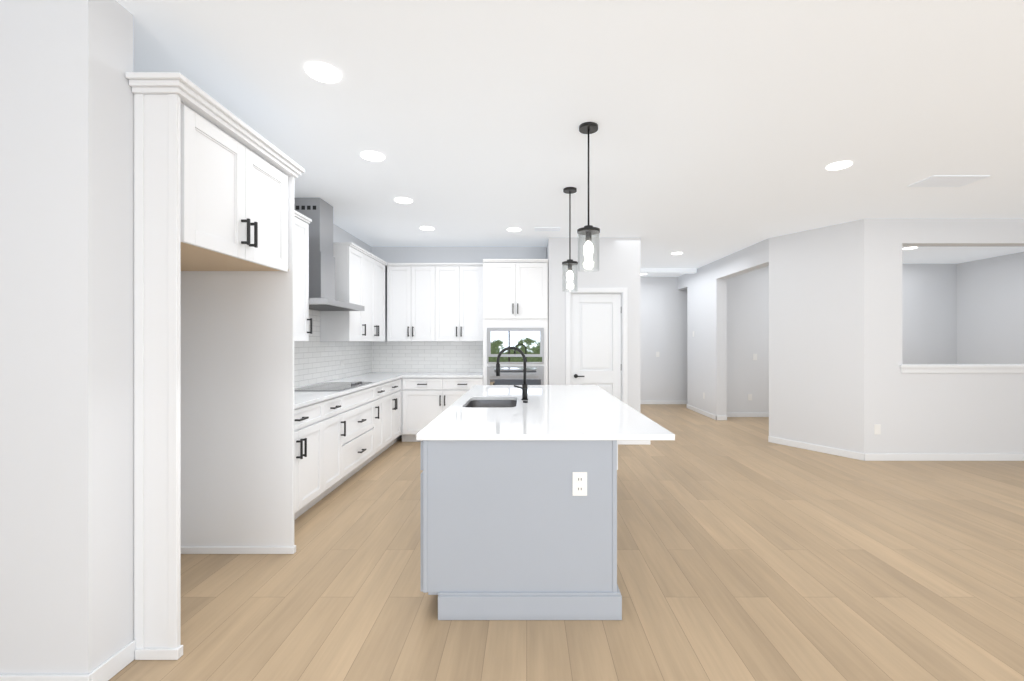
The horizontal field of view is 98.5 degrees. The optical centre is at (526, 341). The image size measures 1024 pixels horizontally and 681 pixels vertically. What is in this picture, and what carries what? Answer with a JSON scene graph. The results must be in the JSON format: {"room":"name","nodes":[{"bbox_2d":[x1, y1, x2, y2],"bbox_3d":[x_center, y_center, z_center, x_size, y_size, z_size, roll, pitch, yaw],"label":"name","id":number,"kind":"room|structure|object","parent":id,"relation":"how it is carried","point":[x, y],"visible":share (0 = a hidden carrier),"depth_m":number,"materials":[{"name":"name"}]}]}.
{"room":"kitchen","nodes":[
{"label":"kitchen","id":0,"kind":"room"},
{"bbox_2d":[0,0,1023,673],"bbox_3d":[2.300,-0.020,3.195,11.800,2.780,13.190,0,0,0],"label":"wall","id":1,"kind":"structure","parent":0,"point":[836,326],"depth_m":1.89,"materials":[{"name":"white paint"}]},
{"bbox_2d":[294,210,309,341],"bbox_3d":[-2.143,-0.554,3.715,0.326,1.108,0.587,0,0,0],"label":"upper cabinet","id":2,"kind":"object","parent":1,"relation":"attached to","point":[301,223],"depth_m":3.89,"materials":[{"name":"white wood"}]},
{"bbox_2d":[294,198,364,310],"bbox_3d":[-2.058,-0.873,4.465,0.496,1.071,0.910,0,0,0],"label":"range hood","id":3,"kind":"object","parent":1,"relation":"attached to","point":[318,212],"visible":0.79,"depth_m":4.32,"materials":[{"name":"silver metal"}]},
{"bbox_2d":[294,309,371,386],"bbox_3d":[-2.308,0.033,4.716,0.003,0.845,3.686,0,0,0],"label":"tile","id":4,"kind":"structure","parent":1,"relation":"attached to","point":[316,360],"depth_m":5.03,"materials":[{"name":"white tile"}]},
{"bbox_2d":[320,242,365,341],"bbox_3d":[-2.143,-0.554,5.160,0.326,1.108,0.477,0,0,0],"label":"upper cabinet","id":5,"kind":"object","parent":1,"relation":"attached to","point":[350,259],"depth_m":4.92,"materials":[{"name":"white wood"}]},
{"bbox_2d":[366,251,385,341],"bbox_3d":[-2.143,-0.554,5.753,0.326,1.108,0.943,0,0,0],"label":"upper cabinet","id":6,"kind":"object","parent":1,"relation":"attached to","point":[375,266],"depth_m":5.73,"materials":[{"name":"white wood"}]},
{"bbox_2d":[386,262,441,341],"bbox_3d":[-1.605,-0.554,6.393,0.738,1.108,0.326,0,0,0],"label":"upper cabinet","id":7,"kind":"object","parent":1,"relation":"attached to","point":[434,302],"depth_m":6.23,"materials":[{"name":"white wood"}]},
{"bbox_2d":[372,342,482,371],"bbox_3d":[-1.449,0.228,6.558,1.714,0.454,0.003,0,0,0],"label":"tile","id":8,"kind":"structure","parent":1,"relation":"attached to","point":[435,356],"depth_m":6.56,"materials":[{"name":"white tile"}]},
{"bbox_2d":[442,263,482,341],"bbox_3d":[-0.984,-0.554,6.393,0.739,1.108,0.326,0,0,0],"label":"upper cabinet","id":9,"kind":"object","parent":1,"relation":"attached to","point":[462,283],"depth_m":6.24,"materials":[{"name":"white wood"}]},
{"bbox_2d":[0,288,1023,680],"bbox_3d":[2.305,0.321,5.663,11.390,2.096,7.933,0,0,0],"label":"baseboard","id":10,"kind":"structure","parent":1,"relation":"attached to","point":[112,666],"depth_m":5.06,"materials":[{"name":"white wood"}]},
{"bbox_2d":[571,294,620,399],"bbox_3d":[0.951,0.353,5.994,0.694,2.009,0.093,0,0,0],"label":"pantry door","id":11,"kind":"structure","parent":1,"relation":"in","point":[595,339],"depth_m":6.01,"materials":[{"name":"white wood"}]},
{"bbox_2d":[874,424,880,433],"bbox_3d":[4.030,1.010,5.067,0.072,0.115,0.005,0,0,0],"label":"electrical outlet","id":12,"kind":"object","parent":1,"relation":"attached to","point":[877,428],"depth_m":5.06,"materials":[{"name":"white plastic"}]},
{"bbox_2d":[109,404,1023,680],"bbox_3d":[2.300,1.410,3.400,11.800,0.080,13.600,0,0,0],"label":"floor","id":13,"kind":"structure","parent":0,"point":[747,550],"depth_m":2.48,"materials":[{"name":"brown wood"}]},
{"bbox_2d":[125,72,304,659],"bbox_3d":[-1.886,0.116,2.389,0.840,2.507,1.055,0,0,0],"label":"surround","id":14,"kind":"object","parent":13,"relation":"on","point":[213,326],"visible":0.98,"depth_m":2.39,"materials":[{"name":"white wood"}]},
{"bbox_2d":[294,396,329,519],"bbox_3d":[-1.989,0.929,3.296,0.634,0.883,0.846,0,0,0],"label":"base cabinet","id":15,"kind":"object","parent":13,"relation":"on","point":[311,421],"depth_m":3.48,"materials":[{"name":"white wood"}]},
{"bbox_2d":[294,372,405,407],"bbox_3d":[-1.990,0.470,4.715,0.631,0.030,3.684,0,0,0],"label":"countertop","id":16,"kind":"structure","parent":15,"relation":"on","point":[306,394],"depth_m":4.40,"materials":[{"name":"white stone"}]},
{"bbox_2d":[294,380,373,391],"bbox_3d":[-1.965,0.443,4.465,0.520,0.024,0.860,0,0,0],"label":"cooktop","id":17,"kind":"object","parent":16,"relation":"in","point":[326,386],"depth_m":4.40,"materials":[{"name":"black glass"}]},
{"bbox_2d":[330,392,345,491],"bbox_3d":[-1.989,0.929,3.821,0.634,0.883,0.438,0,0,0],"label":"base cabinet","id":18,"kind":"object","parent":13,"relation":"on","point":[345,428],"depth_m":3.97,"materials":[{"name":"white wood"}]},
{"bbox_2d":[346,384,377,479],"bbox_3d":[-1.989,0.929,4.465,0.634,0.883,0.967,0,0,0],"label":"base cabinet","id":19,"kind":"object","parent":13,"relation":"on","point":[361,404],"depth_m":4.51,"materials":[{"name":"white wood"}]},
{"bbox_2d":[378,380,385,455],"bbox_3d":[-1.989,0.929,5.084,0.634,0.883,0.389,0,0,0],"label":"base cabinet","id":20,"kind":"object","parent":13,"relation":"on","point":[381,387],"depth_m":5.17,"materials":[{"name":"white wood"}]},
{"bbox_2d":[386,376,405,448],"bbox_3d":[-1.960,0.929,5.561,0.693,0.883,0.798,0,0,0],"label":"base cabinet","id":21,"kind":"object","parent":13,"relation":"on","point":[395,389],"depth_m":5.72,"materials":[{"name":"white wood"}]},
{"bbox_2d":[406,376,482,441],"bbox_3d":[-1.151,0.929,6.219,1.118,0.883,0.675,0,0,0],"label":"base cabinet","id":22,"kind":"object","parent":13,"relation":"on","point":[427,397],"depth_m":5.95,"materials":[{"name":"white wood"}]},
{"bbox_2d":[406,372,482,375],"bbox_3d":[-1.134,0.470,6.240,1.083,0.030,0.632,0,0,0],"label":"countertop","id":23,"kind":"structure","parent":22,"relation":"on","point":[407,373],"depth_m":6.19,"materials":[{"name":"white stone"}]},
{"bbox_2d":[483,259,547,384],"bbox_3d":[-0.152,0.131,6.215,0.875,2.478,0.682,0,0,0],"label":"tall cabinet","id":24,"kind":"object","parent":13,"relation":"on","point":[515,302],"visible":0.73,"depth_m":5.94,"materials":[{"name":"white wood"}]},
{"bbox_2d":[416,388,663,619],"bbox_3d":[0.035,0.929,3.393,1.221,0.883,2.456,0,0,0],"label":"kitchen island","id":25,"kind":"object","parent":13,"relation":"on","point":[518,502],"depth_m":2.18,"materials":[{"name":"grey wood"}]},
{"bbox_2d":[416,386,674,439],"bbox_3d":[0.093,0.471,3.393,1.272,0.030,2.456,0,0,0],"label":"island countertop","id":26,"kind":"structure","parent":25,"relation":"on","point":[547,411],"depth_m":2.65,"materials":[{"name":"white stone"}]},
{"bbox_2d":[468,398,515,405],"bbox_3d":[-0.265,0.587,3.355,0.404,0.226,0.635,0,0,0],"label":"sink","id":27,"kind":"object","parent":26,"relation":"in","point":[475,401],"depth_m":3.67,"materials":[{"name":"silver metal"}]},
{"bbox_2d":[496,346,527,397],"bbox_3d":[-0.115,0.247,3.375,0.253,0.417,0.204,0,0,0],"label":"faucet","id":28,"kind":"object","parent":26,"relation":"on","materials":[{"name":"black metal"}]},
{"bbox_2d":[116,0,1023,276],"bbox_3d":[2.300,-1.417,3.400,11.800,0.185,13.600,0,0,0],"label":"ceiling","id":29,"kind":"structure","parent":0,"point":[728,126],"depth_m":2.68,"materials":[{"name":"white paint"}]},
{"bbox_2d":[305,62,340,82],"bbox_3d":[-1.065,-1.406,2.310,0.169,0.007,0.169,0,0,-45],"label":"recessed light","id":30,"kind":"object","parent":29,"relation":"in","point":[323,72],"depth_m":2.30,"materials":[{"name":"white"}]},
{"bbox_2d":[361,151,383,160],"bbox_3d":[-1.170,-1.406,3.350,0.169,0.007,0.169,0,0,-45],"label":"recessed light","id":31,"kind":"object","parent":29,"relation":"in","point":[368,155],"depth_m":3.34,"materials":[{"name":"white plastic"}]},
{"bbox_2d":[395,198,411,202],"bbox_3d":[-1.230,-1.406,4.400,0.169,0.007,0.169,0,0,-45],"label":"recessed light","id":32,"kind":"object","parent":29,"relation":"in","point":[400,200],"depth_m":4.38,"materials":[{"name":"white"}]},
{"bbox_2d":[420,227,433,229],"bbox_3d":[-1.240,-1.406,5.490,0.169,0.007,0.169,0,0,-45],"label":"recessed light","id":33,"kind":"object","parent":29,"relation":"in","point":[423,228],"depth_m":5.47,"materials":[{"name":"white"}]},
{"bbox_2d":[507,228,520,231],"bbox_3d":[-0.160,-1.406,5.550,0.169,0.007,0.169,0,0,-45],"label":"recessed light","id":34,"kind":"object","parent":29,"relation":"in","point":[510,229],"depth_m":5.53,"materials":[{"name":"white plastic"}]},
{"bbox_2d":[535,227,560,230],"bbox_3d":[0.260,-1.406,5.520,0.320,0.008,0.160,0,0,0],"label":"ceiling vent","id":35,"kind":"object","parent":29,"relation":"in","point":[547,228],"visible":0.86,"depth_m":5.47,"materials":[{"name":"white metal"}]},
{"bbox_2d":[562,187,577,291],"bbox_3d":[0.400,-0.937,4.080,0.148,0.944,0.148,0,0,0],"label":"pendant light","id":36,"kind":"object","parent":29,"relation":"hanging from","point":[569,263],"visible":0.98,"depth_m":4.07,"materials":[{"name":"black"}]},
{"bbox_2d":[577,122,599,271],"bbox_3d":[0.405,-0.937,2.890,0.148,0.944,0.148,0,0,0],"label":"pendant light","id":37,"kind":"object","parent":29,"relation":"hanging from","point":[588,231],"visible":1,"depth_m":2.87,"materials":[{"name":"black"}]},
{"bbox_2d":[826,161,851,169],"bbox_3d":[2.500,-1.406,3.530,0.169,0.007,0.169,0,0,-45],"label":"recessed light","id":38,"kind":"object","parent":29,"relation":"in","point":[844,164],"depth_m":3.52,"materials":[{"name":"white plastic"}]},
{"bbox_2d":[907,175,989,186],"bbox_3d":[3.690,-1.406,3.870,0.480,0.008,0.260,0,0,0],"label":"ceiling vent","id":39,"kind":"object","parent":29,"relation":"in","point":[947,180],"visible":0.93,"depth_m":3.84,"materials":[{"name":"white metal"}]}
]}

